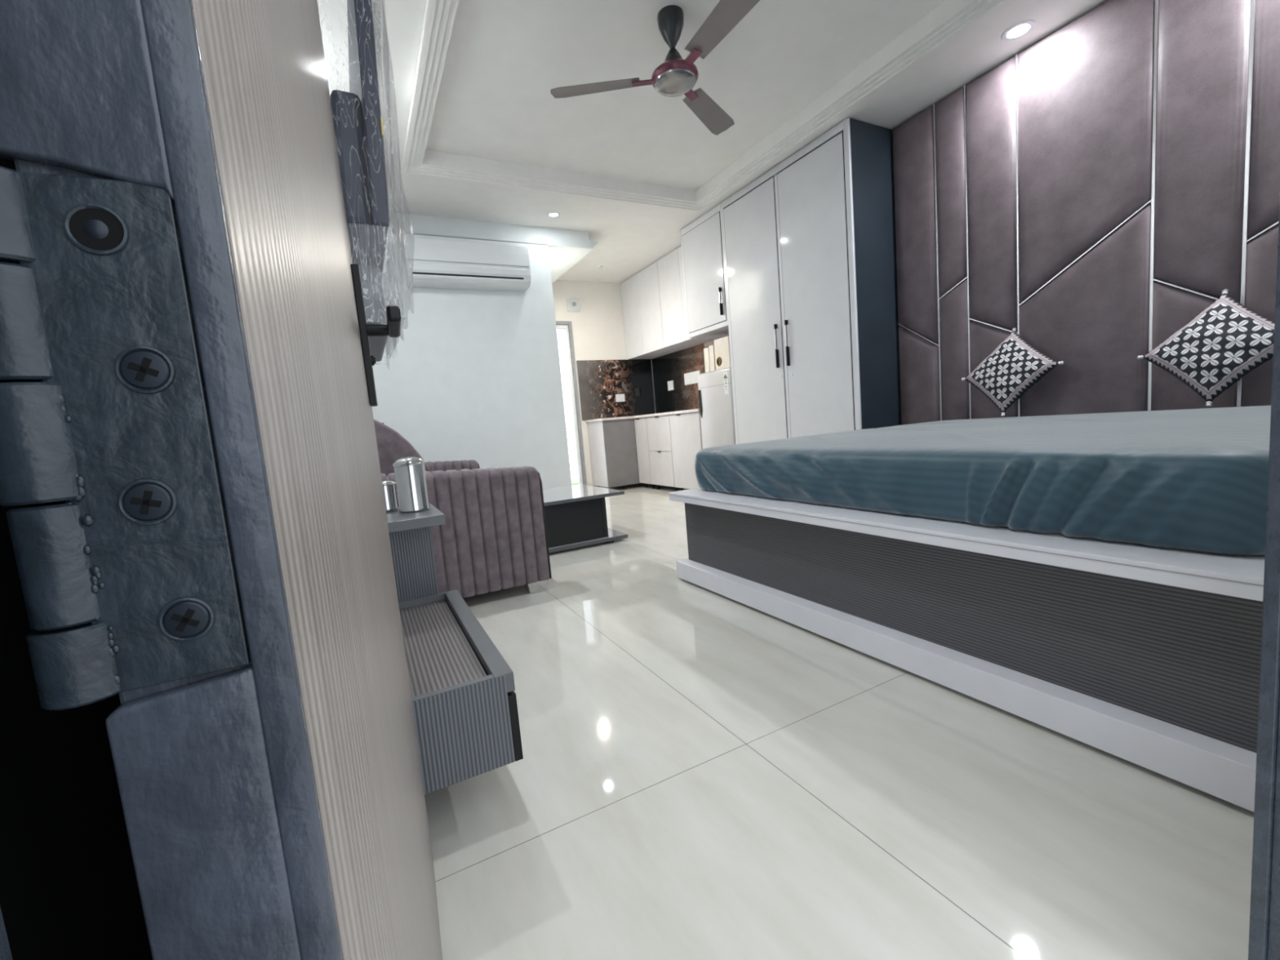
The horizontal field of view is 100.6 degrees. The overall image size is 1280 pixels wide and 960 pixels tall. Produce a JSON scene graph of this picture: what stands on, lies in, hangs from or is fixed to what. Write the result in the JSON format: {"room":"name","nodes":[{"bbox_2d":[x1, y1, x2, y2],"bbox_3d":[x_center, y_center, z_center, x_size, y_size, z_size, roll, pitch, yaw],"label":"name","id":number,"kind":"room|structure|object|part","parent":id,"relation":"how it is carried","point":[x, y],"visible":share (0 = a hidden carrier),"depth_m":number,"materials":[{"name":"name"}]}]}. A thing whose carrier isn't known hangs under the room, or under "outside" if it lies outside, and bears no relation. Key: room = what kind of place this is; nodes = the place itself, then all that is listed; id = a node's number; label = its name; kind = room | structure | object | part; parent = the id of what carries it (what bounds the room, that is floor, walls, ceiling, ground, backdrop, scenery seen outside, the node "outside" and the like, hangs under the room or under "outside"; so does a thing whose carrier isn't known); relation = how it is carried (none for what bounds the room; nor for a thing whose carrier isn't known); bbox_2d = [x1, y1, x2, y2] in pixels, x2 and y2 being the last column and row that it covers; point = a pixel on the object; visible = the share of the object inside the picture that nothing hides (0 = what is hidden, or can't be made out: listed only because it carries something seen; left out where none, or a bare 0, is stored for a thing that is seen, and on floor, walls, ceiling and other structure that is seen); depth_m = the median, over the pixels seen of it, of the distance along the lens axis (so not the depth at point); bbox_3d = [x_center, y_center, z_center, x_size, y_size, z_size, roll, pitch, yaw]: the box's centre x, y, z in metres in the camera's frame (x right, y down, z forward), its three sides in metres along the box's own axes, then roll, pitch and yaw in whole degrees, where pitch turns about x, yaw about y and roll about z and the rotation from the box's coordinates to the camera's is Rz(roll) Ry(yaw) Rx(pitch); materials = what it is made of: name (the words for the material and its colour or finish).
{"room":"studio apartment","nodes":[
{"label":"studio apartment","id":0,"kind":"room"},
{"bbox_2d":[372,231,571,488],"bbox_3d":[-1.951,-0.852,5.327,1.850,2.490,1.720,-8,7,-27],"label":"wall partition","id":1,"kind":"structure","parent":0,"point":[475,375],"depth_m":4.63,"materials":[{"name":"paint"}]},
{"bbox_2d":[401,233,530,291],"bbox_3d":[-1.429,-1.812,4.453,0.994,0.366,0.202,-8,7,-27],"label":"air conditioner","id":2,"kind":"object","parent":1,"relation":"attached to","point":[429,261],"visible":1,"depth_m":4.36,"materials":[{"name":"white plastic"}]},
{"bbox_3d":[-1.410,-1.887,4.383,0.978,0.206,0.070,-8,7,-27],"label":"panel","id":3,"kind":"part","parent":2,"relation":"part of","materials":[{"name":"white plastic"}]},
{"bbox_2d":[551,280,639,487],"bbox_3d":[-0.680,-1.200,6.884,1.900,2.640,0.120,-8,7,-27],"label":"wall","id":4,"kind":"structure","parent":0,"point":[597,329],"depth_m":6.83,"materials":[{"name":"paint"}]},
{"bbox_2d":[555,320,586,485],"bbox_3d":[-1.119,-0.886,6.649,0.735,2.140,0.120,-8,7,-27],"label":"door","id":5,"kind":"structure","parent":4,"relation":"in","point":[564,328],"depth_m":6.74,"materials":[{"name":"grey plastic"}]},
{"bbox_2d":[566,297,580,311],"bbox_3d":[-0.827,-2.197,6.649,0.176,0.176,0.047,-8,7,-27],"label":"exhaust fan","id":6,"kind":"object","parent":4,"relation":"attached to","point":[573,303],"visible":1,"depth_m":6.64,"materials":[{"name":"white plastic"}]},
{"bbox_2d":[551,240,597,284],"bbox_3d":[-0.815,-2.286,5.771,0.092,0.080,1.600,-8,7,-27],"label":"trim","id":7,"kind":"structure","parent":4,"relation":"attached to","point":[592,243],"depth_m":5.29,"materials":[{"name":"paint"}]},
{"bbox_2d":[576,343,705,420],"bbox_3d":[0.142,-1.153,6.193,1.092,0.755,1.866,-8,7,-27],"label":"backsplash","id":8,"kind":"structure","parent":4,"relation":"attached to","point":[643,383],"depth_m":6.93,"materials":[{"name":"stone"}]},
{"bbox_3d":[-0.496,-1.175,6.907,0.628,0.755,0.008,-8,7,-27],"label":"panel","id":9,"kind":"part","parent":8,"relation":"part of","materials":[{"name":"stone"}]},
{"bbox_2d":[615,394,625,402],"bbox_3d":[-0.259,-1.084,7.024,0.130,0.100,0.015,-8,7,-27],"label":"switch plate","id":10,"kind":"object","parent":8,"relation":"attached to","point":[619,397],"visible":1,"depth_m":7.02,"materials":[{"name":"white plastic"}]},
{"bbox_3d":[-0.018,-1.241,7.155,0.453,0.755,0.008,-8,7,-27],"label":"panel","id":11,"kind":"part","parent":8,"relation":"part of","materials":[{"name":"stone"}]},
{"bbox_3d":[0.183,-1.268,7.253,0.005,0.753,0.005,-8,7,-27],"label":"corner trim","id":12,"kind":"part","parent":8,"relation":"part of","materials":[{"name":"silver metal"}]},
{"bbox_3d":[0.311,-1.254,7.024,0.008,0.753,0.526,-8,7,-27],"label":"panel","id":13,"kind":"part","parent":8,"relation":"part of","materials":[{"name":"stone"}]},
{"bbox_2d":[667,380,673,391],"bbox_3d":[0.394,-1.216,6.850,0.015,0.120,0.130,-8,7,-27],"label":"switch plate","id":14,"kind":"object","parent":8,"relation":"attached to","point":[670,384],"visible":1,"depth_m":6.84,"materials":[{"name":"white plastic"}]},
{"bbox_3d":[0.542,-1.227,6.588,0.008,0.753,0.458,-8,7,-27],"label":"panel","id":15,"kind":"part","parent":8,"relation":"part of","materials":[{"name":"stone"}]},
{"bbox_2d":[684,370,700,385],"bbox_3d":[0.633,-1.226,6.386,0.015,0.140,0.346,-8,7,-27],"label":"switch plate","id":16,"kind":"object","parent":8,"relation":"attached to","point":[690,378],"visible":0.86,"depth_m":6.40,"materials":[{"name":"white plastic"}]},
{"bbox_3d":[0.747,-1.203,6.199,0.008,0.753,0.418,-8,7,-27],"label":"panel","id":17,"kind":"part","parent":8,"relation":"part of","materials":[{"name":"stone"}]},
{"bbox_2d":[316,0,1107,283],"bbox_3d":[-0.127,-2.343,3.441,4.000,0.260,6.550,-8,7,-27],"label":"ceiling","id":18,"kind":"structure","parent":0,"point":[495,110],"depth_m":3.08,"materials":[{"name":"paint"}]},
{"bbox_2d":[388,212,589,280],"bbox_3d":[-1.852,-2.181,5.229,2.260,0.157,1.600,-8,7,-27],"label":"beam","id":19,"kind":"structure","parent":18,"relation":"attached to","point":[569,245],"depth_m":4.68,"materials":[{"name":"paint"}]},
{"bbox_2d":[546,211,559,217],"bbox_3d":[-0.742,-2.277,4.563,0.110,0.005,0.110,-8,7,-27],"label":"recessed light","id":20,"kind":"object","parent":18,"relation":"in","point":[553,214],"visible":1,"depth_m":4.56,"materials":[{"name":"white plastic"}]},
{"bbox_2d":[549,213,557,216],"bbox_3d":[-0.742,-2.278,4.563,0.072,0.002,0.072,-8,7,-27],"label":"diffuser","id":21,"kind":"object","parent":20,"relation":"attached to","point":[550,214],"depth_m":4.56,"materials":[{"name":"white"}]},
{"bbox_2d":[550,0,759,135],"bbox_3d":[0.222,-2.055,2.451,1.095,0.330,0.969,-8,7,-27],"label":"ceiling fan","id":22,"kind":"object","parent":18,"relation":"hanging from","point":[677,76],"visible":1,"depth_m":2.52,"materials":[{"name":"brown metal"}]},
{"bbox_3d":[-0.220,-1.915,2.598,0.442,0.029,0.133,-4,6,4],"label":"blade","id":23,"kind":"part","parent":22,"relation":"part of","materials":[{"name":"metal"}]},
{"bbox_3d":[0.017,-1.930,2.584,0.115,0.011,0.044,-4,6,4],"label":"blade arm","id":24,"kind":"part","parent":22,"relation":"part of"},
{"bbox_3d":[0.168,-1.953,2.573,0.228,0.060,0.228,-8,7,-27],"label":"motor","id":25,"kind":"part","parent":22,"relation":"part of","materials":[{"name":"silver metal"}]},
{"bbox_3d":[0.253,-1.962,2.700,0.044,0.011,0.115,-1,7,33],"label":"blade arm","id":26,"kind":"part","parent":22,"relation":"part of"},
{"bbox_3d":[0.237,-1.933,2.438,0.046,0.011,0.116,-8,7,-27],"label":"blade arm","id":27,"kind":"part","parent":22,"relation":"part of"},
{"bbox_3d":[0.381,-1.997,2.898,0.133,0.029,0.442,-1,7,33],"label":"blade","id":28,"kind":"part","parent":22,"relation":"part of","materials":[{"name":"metal"}]},
{"bbox_3d":[0.342,-1.922,2.225,0.133,0.029,0.443,-8,7,-27],"label":"blade","id":29,"kind":"part","parent":22,"relation":"part of","materials":[{"name":"metal"}]},
{"bbox_2d":[425,0,945,190],"bbox_3d":[0.238,-2.330,2.621,2.290,0.175,3.260,-8,7,-27],"label":"tray","id":30,"kind":"object","parent":18,"relation":"on","point":[495,103],"depth_m":2.99,"materials":[{"name":"paint"}]},
{"bbox_2d":[400,0,1008,212],"bbox_3d":[0.254,-2.142,2.641,2.430,0.038,3.400,-8,7,-27],"label":"crown molding","id":31,"kind":"structure","parent":18,"relation":"attached to","point":[439,15],"depth_m":3.17,"materials":[{"name":"paint"}]},
{"bbox_3d":[-0.763,-2.000,2.112,0.121,0.038,3.400,-8,7,-27],"label":"moulding","id":32,"kind":"part","parent":31,"relation":"part of","materials":[{"name":"paint"}]},
{"bbox_3d":[-0.511,-2.231,4.088,2.370,0.038,0.121,-8,7,-27],"label":"moulding","id":33,"kind":"part","parent":31,"relation":"part of","materials":[{"name":"paint"}]},
{"bbox_3d":[1.271,-2.283,3.169,0.121,0.038,3.400,-8,7,-27],"label":"moulding","id":34,"kind":"part","parent":31,"relation":"part of","materials":[{"name":"paint"}]},
{"bbox_2d":[1000,19,1036,40],"bbox_3d":[1.945,-2.308,2.732,0.150,0.005,0.150,-8,7,-27],"label":"recessed light","id":35,"kind":"object","parent":18,"relation":"in","point":[1018,30],"visible":1,"depth_m":2.73,"materials":[{"name":"white plastic"}]},
{"bbox_2d":[1006,24,1030,37],"bbox_3d":[1.945,-2.308,2.732,0.098,0.002,0.098,-8,7,-27],"label":"diffuser","id":36,"kind":"object","parent":35,"relation":"attached to","point":[1017,30],"depth_m":2.73,"materials":[{"name":"white plastic"}]},
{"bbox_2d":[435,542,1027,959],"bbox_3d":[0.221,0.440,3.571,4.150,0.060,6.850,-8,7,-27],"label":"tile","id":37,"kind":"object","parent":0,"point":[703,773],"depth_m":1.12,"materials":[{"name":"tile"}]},
{"bbox_2d":[424,482,1253,959],"bbox_3d":[0.221,0.439,3.571,4.150,0.060,6.850,-8,7,-27],"label":"floor","id":38,"kind":"structure","parent":0,"point":[703,773],"depth_m":1.06,"materials":[{"name":"tile"}]},
{"bbox_2d":[373,419,551,597],"bbox_3d":[-1.253,0.097,3.190,0.868,0.943,1.690,-8,7,-27],"label":"sofa","id":39,"kind":"object","parent":38,"relation":"on","point":[493,537],"visible":0.52,"depth_m":2.52,"materials":[{"name":"grey fabric"}]},
{"bbox_3d":[-1.310,0.019,2.780,0.384,0.693,0.658,-8,7,-27],"label":"backrest","id":40,"kind":"part","parent":39,"relation":"part of","materials":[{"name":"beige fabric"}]},
{"bbox_3d":[-0.888,0.274,2.538,0.832,0.530,0.140,-8,7,-27],"label":"arm","id":41,"kind":"part","parent":39,"relation":"part of","materials":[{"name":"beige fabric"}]},
{"bbox_2d":[542,484,627,552],"bbox_3d":[-0.601,0.272,3.854,0.733,0.349,0.785,-8,7,-27],"label":"coffee table","id":42,"kind":"object","parent":38,"relation":"on","point":[575,515],"visible":0.51,"depth_m":3.56,"materials":[{"name":"grey laminate"}]},
{"bbox_3d":[-0.442,0.280,3.541,0.415,0.280,0.016,-8,7,-27],"label":"panel","id":43,"kind":"part","parent":42,"relation":"part of","materials":[{"name":"laminate"}]},
{"bbox_2d":[548,527,626,549],"bbox_3d":[-0.589,0.412,3.869,0.730,0.026,0.782,-8,7,-27],"label":"shelf","id":44,"kind":"object","parent":42,"relation":"attached to","point":[613,535],"depth_m":3.58,"materials":[{"name":"grey laminate"}]},
{"bbox_2d":[586,418,639,488],"bbox_3d":[-0.341,-0.320,6.763,0.426,0.866,0.494,-8,7,-27],"label":"base cabinet","id":45,"kind":"object","parent":38,"relation":"on","point":[612,443],"visible":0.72,"depth_m":6.56,"materials":[{"name":"laminate"}]},
{"bbox_2d":[634,417,655,488],"bbox_3d":[0.291,-0.360,6.641,0.606,0.866,0.305,-8,7,-27],"label":"base cabinet","id":46,"kind":"object","parent":38,"relation":"on","point":[641,428],"visible":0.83,"depth_m":6.50,"materials":[{"name":"laminate"}]},
{"bbox_2d":[646,414,677,491],"bbox_3d":[0.487,-0.338,6.270,0.606,0.866,0.525,-8,7,-27],"label":"base cabinet","id":47,"kind":"object","parent":38,"relation":"on","point":[659,435],"visible":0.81,"depth_m":6.12,"materials":[{"name":"laminate"}]},
{"bbox_3d":[0.220,-0.532,6.117,0.018,0.396,0.523,-8,7,-27],"label":"drawer","id":48,"kind":"part","parent":47,"relation":"part of","materials":[{"name":"laminate"}]},
{"bbox_3d":[0.253,-0.134,6.159,0.018,0.399,0.523,-8,7,-27],"label":"drawer","id":49,"kind":"part","parent":47,"relation":"part of","materials":[{"name":"laminate"}]},
{"bbox_2d":[669,412,702,490],"bbox_3d":[0.748,-0.307,5.777,0.606,0.866,0.583,-8,7,-27],"label":"base cabinet","id":50,"kind":"object","parent":38,"relation":"on","point":[686,428],"visible":0.48,"depth_m":5.65,"materials":[{"name":"laminate"}]},
{"bbox_2d":[586,408,699,422],"bbox_3d":[0.212,-0.763,6.216,1.041,0.030,1.931,-8,7,-27],"label":"countertop","id":51,"kind":"structure","parent":50,"relation":"on","point":[692,410],"depth_m":6.29,"materials":[{"name":"stone"}]},
{"bbox_2d":[697,367,736,448],"bbox_3d":[0.984,-0.456,5.225,0.571,1.238,0.537,-8,7,-27],"label":"refrigerator","id":52,"kind":"object","parent":38,"relation":"on","point":[714,387],"visible":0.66,"depth_m":5.04,"materials":[{"name":"silver metal"}]},
{"bbox_2d":[703,347,710,372],"bbox_3d":[0.776,-1.177,5.204,0.301,0.230,0.077,-8,7,-27],"label":"carton","id":53,"kind":"object","parent":52,"relation":"on","point":[706,352],"visible":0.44,"depth_m":5.13,"materials":[{"name":"beige cardboard"}]},
{"bbox_2d":[708,345,715,371],"bbox_3d":[0.827,-1.180,5.140,0.329,0.240,0.072,-8,7,-27],"label":"carton","id":54,"kind":"object","parent":52,"relation":"on","point":[712,355],"visible":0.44,"depth_m":5.06,"materials":[{"name":"beige cardboard"}]},
{"bbox_2d":[703,340,714,347],"bbox_3d":[0.778,-1.320,5.157,0.265,0.044,0.167,-8,7,-27],"label":"carton","id":55,"kind":"object","parent":54,"relation":"on","point":[706,344],"visible":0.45,"depth_m":5.10,"materials":[{"name":"beige cardboard"}]},
{"bbox_2d":[713,336,730,370],"bbox_3d":[0.903,-1.193,5.008,0.332,0.282,0.220,-8,7,-27],"label":"carton","id":56,"kind":"object","parent":52,"relation":"on","point":[722,345],"visible":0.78,"depth_m":4.92,"materials":[{"name":"beige cardboard"}]},
{"bbox_2d":[720,117,901,444],"bbox_3d":[1.387,-1.092,4.282,0.662,2.632,1.358,-8,7,-27],"label":"wardrobe","id":57,"kind":"object","parent":38,"relation":"on","point":[810,247],"visible":0.71,"depth_m":3.79,"materials":[{"name":"white laminate"}]},
{"bbox_3d":[0.968,-1.073,4.434,0.003,2.500,0.622,-8,7,-27],"label":"door","id":58,"kind":"part","parent":57,"relation":"part of","materials":[{"name":"white laminate"}]},
{"bbox_3d":[1.079,-1.057,4.193,0.026,0.339,0.012,-8,7,-27],"label":"handle","id":59,"kind":"part","parent":57,"relation":"part of","materials":[{"name":"black metal"}]},
{"bbox_3d":[1.133,-1.054,4.089,0.026,0.346,0.012,-8,7,-27],"label":"handle","id":60,"kind":"part","parent":57,"relation":"part of","materials":[{"name":"black metal"}]},
{"bbox_3d":[1.275,-1.037,3.852,0.003,2.500,0.607,-8,7,-27],"label":"door","id":61,"kind":"part","parent":57,"relation":"part of","materials":[{"name":"white laminate"}]},
{"bbox_3d":[1.720,-1.059,3.703,0.612,2.632,0.020,-8,7,-27],"label":"panel","id":62,"kind":"part","parent":57,"relation":"part of","materials":[{"name":"laminate"}]},
{"bbox_2d":[668,487,1265,812],"bbox_3d":[1.540,0.210,2.255,2.096,0.452,2.002,-8,7,-27],"label":"frame","id":63,"kind":"object","parent":38,"relation":"on","point":[1147,656],"visible":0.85,"depth_m":1.28,"materials":[{"name":"white laminate"}]},
{"bbox_2d":[694,405,1271,555],"bbox_3d":[1.550,-0.132,2.233,2.018,0.226,1.922,-8,7,-27],"label":"mattress","id":64,"kind":"object","parent":63,"relation":"on","point":[1190,479],"visible":0.99,"depth_m":1.36,"materials":[{"name":"teal fabric"}]},
{"bbox_2d":[961,328,1063,416],"bbox_3d":[2.085,-0.613,3.007,0.188,0.493,0.500,-6,6,-10],"label":"cushion","id":65,"kind":"object","parent":64,"relation":"on","point":[1015,366],"visible":1,"depth_m":2.96,"materials":[{"name":"fabric"}]},
{"bbox_2d":[1137,288,1274,406],"bbox_3d":[2.471,-0.567,2.277,0.192,0.493,0.498,-6,6,-9],"label":"cushion","id":66,"kind":"object","parent":64,"relation":"on","point":[1228,340],"visible":0.98,"depth_m":2.24,"materials":[{"name":"fabric"}]},
{"bbox_3d":[1.714,-1.201,4.485,0.120,2.750,6.550,-8,7,-27],"label":"wall","id":67,"kind":"structure","parent":0,"visible":0},
{"bbox_2d":[620,261,689,359],"bbox_3d":[0.175,-2.077,6.658,0.379,0.984,0.972,-8,7,-27],"label":"upper cabinet","id":68,"kind":"object","parent":67,"relation":"attached to","point":[640,293],"visible":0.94,"depth_m":6.54,"materials":[{"name":"white laminate"}]},
{"bbox_3d":[-0.097,-2.066,6.790,0.018,0.980,0.484,-8,7,-27],"label":"door","id":69,"kind":"part","parent":68,"relation":"part of","materials":[{"name":"white laminate"}]},
{"bbox_3d":[0.129,-2.040,6.361,0.018,0.980,0.484,-8,7,-27],"label":"door","id":70,"kind":"part","parent":68,"relation":"part of","materials":[{"name":"white laminate"}]},
{"bbox_2d":[657,245,719,347],"bbox_3d":[0.611,-2.026,5.833,0.379,0.984,0.890,-8,7,-27],"label":"upper cabinet","id":71,"kind":"object","parent":67,"relation":"attached to","point":[670,268],"visible":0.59,"depth_m":5.90,"materials":[{"name":"white laminate"}]},
{"bbox_3d":[0.348,-2.014,5.947,0.018,0.980,0.443,-8,7,-27],"label":"door","id":72,"kind":"part","parent":71,"relation":"part of","materials":[{"name":"white laminate"}]},
{"bbox_3d":[0.556,-1.990,5.554,0.018,0.980,0.443,-8,7,-27],"label":"door","id":73,"kind":"part","parent":71,"relation":"part of","materials":[{"name":"white laminate"}]},
{"bbox_2d":[680,203,728,337],"bbox_3d":[0.851,-1.940,5.086,0.662,1.032,0.652,-8,7,-27],"label":"upper cabinet","id":74,"kind":"object","parent":67,"relation":"attached to","point":[701,241],"visible":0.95,"depth_m":4.93,"materials":[{"name":"white laminate"}]},
{"bbox_3d":[0.721,-1.594,4.738,0.026,0.240,0.012,-8,7,-27],"label":"handle","id":75,"kind":"part","parent":74,"relation":"part of","materials":[{"name":"black metal"}]},
{"bbox_2d":[892,0,1279,425],"bbox_3d":[2.431,-1.031,2.755,0.233,2.618,2.315,-8,7,-27],"label":"wall panel","id":76,"kind":"object","parent":67,"relation":"attached to","point":[1090,194],"visible":0.69,"depth_m":2.67,"materials":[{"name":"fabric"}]},
{"bbox_3d":[1.432,-0.732,0.817,3.850,2.640,0.187,-8,7,-27],"label":"wall","id":77,"kind":"structure","parent":0,"visible":0},
{"bbox_2d":[0,0,442,959],"bbox_3d":[-0.289,-0.285,0.505,0.095,2.094,0.904,-7,7,-23],"label":"door","id":78,"kind":"structure","parent":77,"relation":"in","point":[186,360],"depth_m":0.12,"materials":[{"name":"grey wood"}]},
{"bbox_3d":[-0.108,-0.009,0.116,0.026,0.107,0.004,-8,7,-24],"label":"hinge plate","id":79,"kind":"part","parent":78,"relation":"part of","materials":[{"name":"grey metal"}]},
{"bbox_3d":[-0.436,-0.226,0.842,0.010,0.214,0.042,-8,7,-24],"label":"handle plate","id":80,"kind":"part","parent":78,"relation":"part of","materials":[{"name":"black metal"}]},
{"bbox_3d":[-0.388,-0.238,0.803,0.048,0.023,0.132,-8,7,-24],"label":"lever","id":81,"kind":"part","parent":78,"relation":"part of","materials":[{"name":"black metal"}]},
{"bbox_2d":[0,158,1279,959],"bbox_3d":[0.249,-0.344,0.286,1.060,2.180,0.410,-8,7,-27],"label":"door frame","id":82,"kind":"structure","parent":77,"relation":"attached to","point":[69,889],"depth_m":0.17,"materials":[{"name":"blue wood"}]},
{"bbox_3d":[-1.707,-0.725,2.706,0.150,2.750,6.550,-8,7,-27],"label":"wall","id":83,"kind":"structure","parent":0,"visible":0},
{"bbox_2d":[329,0,404,364],"bbox_3d":[-0.715,-0.683,1.247,0.246,0.790,0.789,-8,7,-27],"label":"curtain","id":84,"kind":"object","parent":83,"relation":"attached to","point":[356,113],"visible":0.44,"depth_m":0.97,"materials":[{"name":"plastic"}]},
{"bbox_2d":[386,502,445,601],"bbox_3d":[-0.799,0.339,1.745,0.300,0.457,0.390,-8,7,-27],"label":"side table","id":85,"kind":"object","parent":83,"relation":"attached to","point":[410,533],"visible":0.31,"depth_m":1.67,"materials":[{"name":"laminate"}]},
{"bbox_2d":[382,480,398,512],"bbox_3d":[-0.863,0.054,1.801,0.076,0.105,0.076,-8,7,-27],"label":"jar","id":86,"kind":"object","parent":85,"relation":"on","point":[388,486],"visible":0.61,"depth_m":1.78,"materials":[{"name":"silver metal"}]},
{"bbox_3d":[-0.867,0.009,1.797,0.076,0.015,0.076,-8,7,-27],"label":"lid","id":87,"kind":"part","parent":86,"relation":"part of","materials":[{"name":"metal"}]},
{"bbox_2d":[392,457,430,512],"bbox_3d":[-0.754,0.013,1.755,0.100,0.178,0.100,-8,7,-27],"label":"jar","id":88,"kind":"object","parent":85,"relation":"on","point":[410,472],"visible":1,"depth_m":1.72,"materials":[{"name":"silver metal"}]},
{"bbox_3d":[-0.760,-0.063,1.747,0.100,0.025,0.100,-8,7,-27],"label":"lid","id":89,"kind":"part","parent":88,"relation":"part of","materials":[{"name":"metal"}]},
{"bbox_2d":[398,589,523,795],"bbox_3d":[-0.566,0.494,1.360,0.324,0.194,0.725,-8,7,-27],"label":"console","id":90,"kind":"object","parent":83,"relation":"attached to","point":[464,699],"visible":0.63,"depth_m":1.10,"materials":[{"name":"laminate"}]},
{"bbox_3d":[-0.583,0.427,1.347,0.262,0.014,0.688,-8,7,-27],"label":"panel","id":91,"kind":"part","parent":90,"relation":"part of","materials":[{"name":"wood"}]},
{"bbox_3d":[-0.429,0.500,1.433,0.017,0.145,0.723,-8,7,-27],"label":"drawer","id":92,"kind":"part","parent":90,"relation":"part of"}
]}

